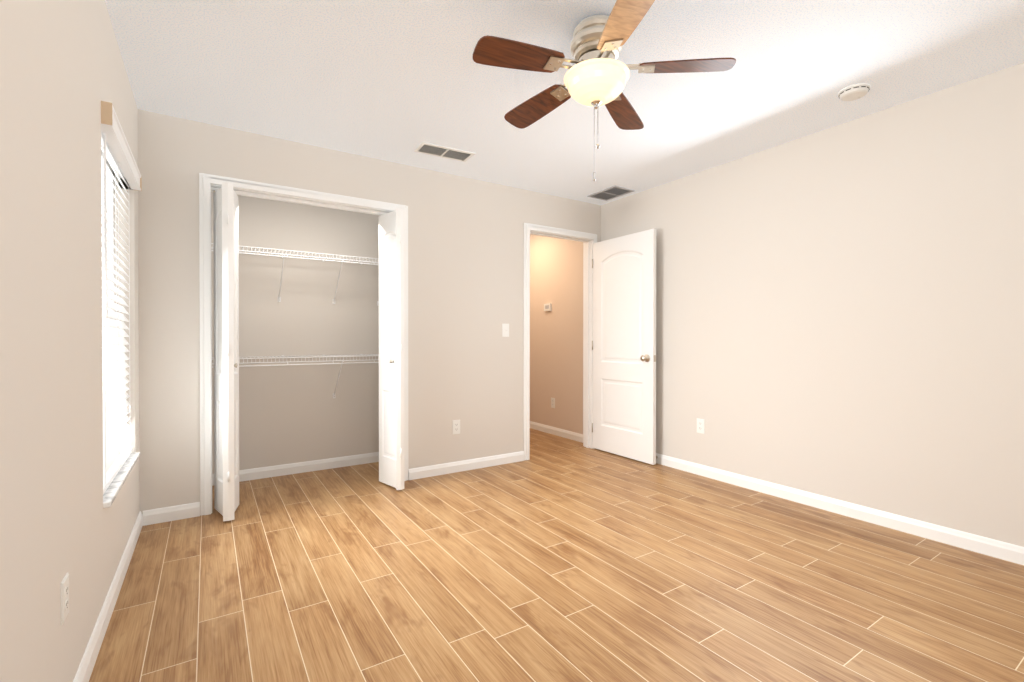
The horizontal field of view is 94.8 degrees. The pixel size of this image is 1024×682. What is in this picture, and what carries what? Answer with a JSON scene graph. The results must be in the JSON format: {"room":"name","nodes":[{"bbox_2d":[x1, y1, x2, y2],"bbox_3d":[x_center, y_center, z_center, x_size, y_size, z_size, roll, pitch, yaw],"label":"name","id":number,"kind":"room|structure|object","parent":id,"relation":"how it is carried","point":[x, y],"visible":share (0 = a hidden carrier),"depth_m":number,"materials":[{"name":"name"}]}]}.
{"room":"empty bedroom","nodes":[
{"label":"empty bedroom","id":0,"kind":"room"},
{"bbox_2d":[0,0,139,681],"bbox_3d":[-1.755,-0.130,1.946,0.160,2.440,6.516,0,0,-33],"label":"wall","id":1,"kind":"structure","parent":0,"point":[63,73],"depth_m":1.25,"materials":[{"name":"white paint"}]},
{"bbox_2d":[61,572,68,624],"bbox_3d":[-1.242,0.715,1.311,0.007,0.115,0.070,0,0,-33],"label":"electrical outlet","id":2,"kind":"object","parent":1,"relation":"attached to","point":[64,597],"visible":1,"depth_m":1.30,"materials":[{"name":"white plastic"}]},
{"bbox_2d":[73,510,148,681],"bbox_3d":[-1.079,1.052,1.068,0.014,0.085,4.056,0,0,-33],"label":"baseboard","id":3,"kind":"structure","parent":1,"relation":"attached to","point":[85,669],"depth_m":1.83,"materials":[{"name":"white wood"}]},
{"bbox_2d":[101,150,139,507],"bbox_3d":[-1.874,-0.137,2.169,0.162,1.550,0.960,0,0,-33],"label":"window frame","id":4,"kind":"structure","parent":1,"relation":"in","point":[110,494],"depth_m":2.43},
{"bbox_2d":[101,133,132,493],"bbox_3d":[-1.851,-0.139,2.184,0.066,1.489,0.944,0,0,-33],"label":"window blinds","id":5,"kind":"object","parent":4,"relation":"attached to","point":[116,426],"visible":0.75,"depth_m":2.19,"materials":[{"name":"white plastic"}]},
{"bbox_2d":[101,101,141,190],"bbox_3d":[-1.839,-0.873,2.188,0.099,0.085,0.968,0,0,-33],"label":"blind valance","id":6,"kind":"object","parent":5,"relation":"attached to","point":[117,144],"visible":0.77,"depth_m":2.09,"materials":[{"name":"white plastic"}]},
{"bbox_2d":[211,191,380,473],"bbox_3d":[-1.754,-0.142,3.914,1.980,2.440,0.120,0,0,-33],"label":"wall","id":7,"kind":"structure","parent":0,"point":[289,414],"depth_m":3.88,"materials":[{"name":"white paint"}]},
{"bbox_2d":[211,243,378,305],"bbox_3d":[-1.620,-0.498,3.724,1.720,0.371,0.343,0,0,-33],"label":"wire shelf","id":8,"kind":"object","parent":7,"relation":"attached to","point":[282,254],"visible":0.58,"depth_m":3.65,"materials":[{"name":"white metal"}]},
{"bbox_2d":[212,354,378,397],"bbox_3d":[-1.620,0.302,3.728,1.720,0.371,0.343,0,0,-33],"label":"wire shelf","id":9,"kind":"object","parent":7,"relation":"attached to","point":[321,356],"visible":0.58,"depth_m":3.65,"materials":[{"name":"white metal"}]},
{"bbox_2d":[212,452,378,485],"bbox_3d":[-1.709,1.036,3.871,1.720,0.085,0.014,0,0,-33],"label":"baseboard","id":10,"kind":"structure","parent":7,"relation":"attached to","point":[315,465],"depth_m":3.87,"materials":[{"name":"white wood"}]},
{"bbox_2d":[138,109,600,512],"bbox_3d":[-0.678,-0.141,3.807,3.670,2.440,0.120,0,0,-33],"label":"wall","id":11,"kind":"structure","parent":0,"point":[465,282],"depth_m":3.67,"materials":[{"name":"white paint"}]},
{"bbox_2d":[213,182,238,520],"bbox_3d":[-1.764,0.058,2.921,0.138,2.024,0.307,0,0,-33],"label":"bifold door","id":12,"kind":"structure","parent":11,"relation":"in","point":[226,348],"depth_m":2.89,"materials":[{"name":"white paint"}]},
{"bbox_2d":[199,173,407,515],"bbox_3d":[-1.400,0.020,3.332,1.346,2.127,0.136,0,0,-33],"label":"trim","id":13,"kind":"structure","parent":11,"relation":"attached to","point":[208,183],"depth_m":2.95,"materials":[{"name":"white wood"}]},
{"bbox_2d":[378,209,403,489],"bbox_3d":[-0.876,0.055,3.495,0.138,2.024,0.307,0,0,-33],"label":"bifold door","id":14,"kind":"structure","parent":11,"relation":"in","point":[391,341],"depth_m":3.46,"materials":[{"name":"white paint"}]},
{"bbox_2d":[452,420,459,433],"bbox_3d":[-0.457,0.708,3.880,0.070,0.115,0.007,0,0,-33],"label":"electrical outlet","id":15,"kind":"object","parent":11,"relation":"attached to","point":[455,426],"visible":1,"depth_m":3.88,"materials":[{"name":"white plastic"}]},
{"bbox_2d":[408,451,523,479],"bbox_3d":[-0.348,1.035,3.948,1.080,0.085,0.014,0,0,-33],"label":"baseboard","id":16,"kind":"structure","parent":11,"relation":"attached to","point":[458,466],"depth_m":3.91,"materials":[{"name":"white wood"}]},
{"bbox_2d":[502,324,508,336],"bbox_3d":[-0.051,-0.095,4.131,0.070,0.115,0.018,0,0,-33],"label":"switch plate","id":17,"kind":"object","parent":11,"relation":"attached to","point":[505,330],"visible":1,"depth_m":4.13,"materials":[{"name":"white plastic"}]},
{"bbox_2d":[524,223,596,459],"bbox_3d":[0.443,0.005,4.533,0.886,2.142,0.152,0,0,-33],"label":"door frame","id":18,"kind":"structure","parent":11,"relation":"attached to","point":[588,240],"depth_m":4.69,"materials":[{"name":"white wood"}]},
{"bbox_2d":[89,428,1023,681],"bbox_3d":[-0.164,1.134,2.983,3.950,0.100,6.516,0,0,-33],"label":"floor","id":19,"kind":"structure","parent":0,"point":[555,558],"depth_m":2.07,"materials":[{"name":"brown tile"}]},
{"bbox_2d":[105,0,1023,204],"bbox_3d":[-0.164,-1.406,2.968,3.950,0.100,6.516,0,0,-33],"label":"ceiling","id":20,"kind":"structure","parent":0,"point":[397,81],"depth_m":2.38,"materials":[{"name":"white paint"}]},
{"bbox_2d":[414,142,474,161],"bbox_3d":[-0.484,-1.355,3.389,0.409,0.008,0.206,0,0,-33],"label":"ceiling vent","id":21,"kind":"object","parent":20,"relation":"in","point":[442,151],"visible":1,"depth_m":3.38,"materials":[{"name":"white plastic"}]},
{"bbox_2d":[472,0,735,180],"bbox_3d":[0.336,-1.020,2.040,1.060,0.661,1.059,0,0,-33],"label":"ceiling fan","id":22,"kind":"object","parent":20,"relation":"attached to","point":[597,75],"visible":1,"depth_m":1.94,"materials":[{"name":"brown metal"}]},
{"bbox_2d":[587,186,634,200],"bbox_3d":[0.908,-1.361,4.349,0.250,0.007,0.360,0,0,-33],"label":"ceiling vent","id":23,"kind":"object","parent":20,"relation":"in","point":[612,192],"visible":0.98,"depth_m":4.34,"materials":[{"name":"grey metal"}]},
{"bbox_2d":[838,83,869,100],"bbox_3d":[1.844,-1.334,2.542,0.144,0.040,0.144,0,0,-33],"label":"smoke detector","id":24,"kind":"object","parent":20,"relation":"attached to","point":[854,92],"visible":1,"depth_m":2.51,"materials":[{"name":"white plastic"}]},
{"bbox_2d":[530,63,1023,546],"bbox_3d":[1.442,-0.142,4.014,0.124,2.440,6.516,0,0,-33],"label":"wall","id":25,"kind":"structure","parent":0,"point":[840,312],"depth_m":2.91,"materials":[{"name":"white paint"}]},
{"bbox_2d":[544,303,551,310],"bbox_3d":[0.413,-0.391,5.469,0.024,0.084,0.120,0,0,-33],"label":"thermostat","id":26,"kind":"object","parent":25,"relation":"attached to","point":[547,307],"visible":1,"depth_m":5.44,"materials":[{"name":"white plastic"}]},
{"bbox_2d":[551,398,554,407],"bbox_3d":[0.469,0.710,5.404,0.007,0.115,0.070,0,0,-33],"label":"outlet","id":27,"kind":"object","parent":25,"relation":"attached to","point":[552,402],"visible":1,"depth_m":5.40,"materials":[{"name":"white plastic"}]},
{"bbox_2d":[530,421,582,442],"bbox_3d":[0.246,1.025,5.752,0.014,0.085,2.070,0,0,-33],"label":"baseboard","id":28,"kind":"structure","parent":25,"relation":"attached to","point":[571,435],"depth_m":5.32,"materials":[{"name":"white wood"}]},
{"bbox_2d":[592,229,655,464],"bbox_3d":[1.022,0.049,4.378,0.163,2.030,0.766,0,0,-33],"label":"door","id":29,"kind":"structure","parent":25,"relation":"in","point":[624,346],"depth_m":4.32,"materials":[{"name":"white paint"}]},
{"bbox_2d":[697,418,704,433],"bbox_3d":[1.516,0.684,3.792,0.007,0.115,0.070,0,0,-33],"label":"electrical outlet","id":30,"kind":"object","parent":25,"relation":"attached to","point":[700,425],"visible":1,"depth_m":3.78,"materials":[{"name":"white plastic"}]},
{"bbox_2d":[656,453,1023,564],"bbox_3d":[1.991,1.041,3.054,0.014,0.085,4.056,0,0,-33],"label":"baseboard","id":31,"kind":"structure","parent":25,"relation":"attached to","point":[1013,553],"depth_m":2.83,"materials":[{"name":"white wood"}]}
]}

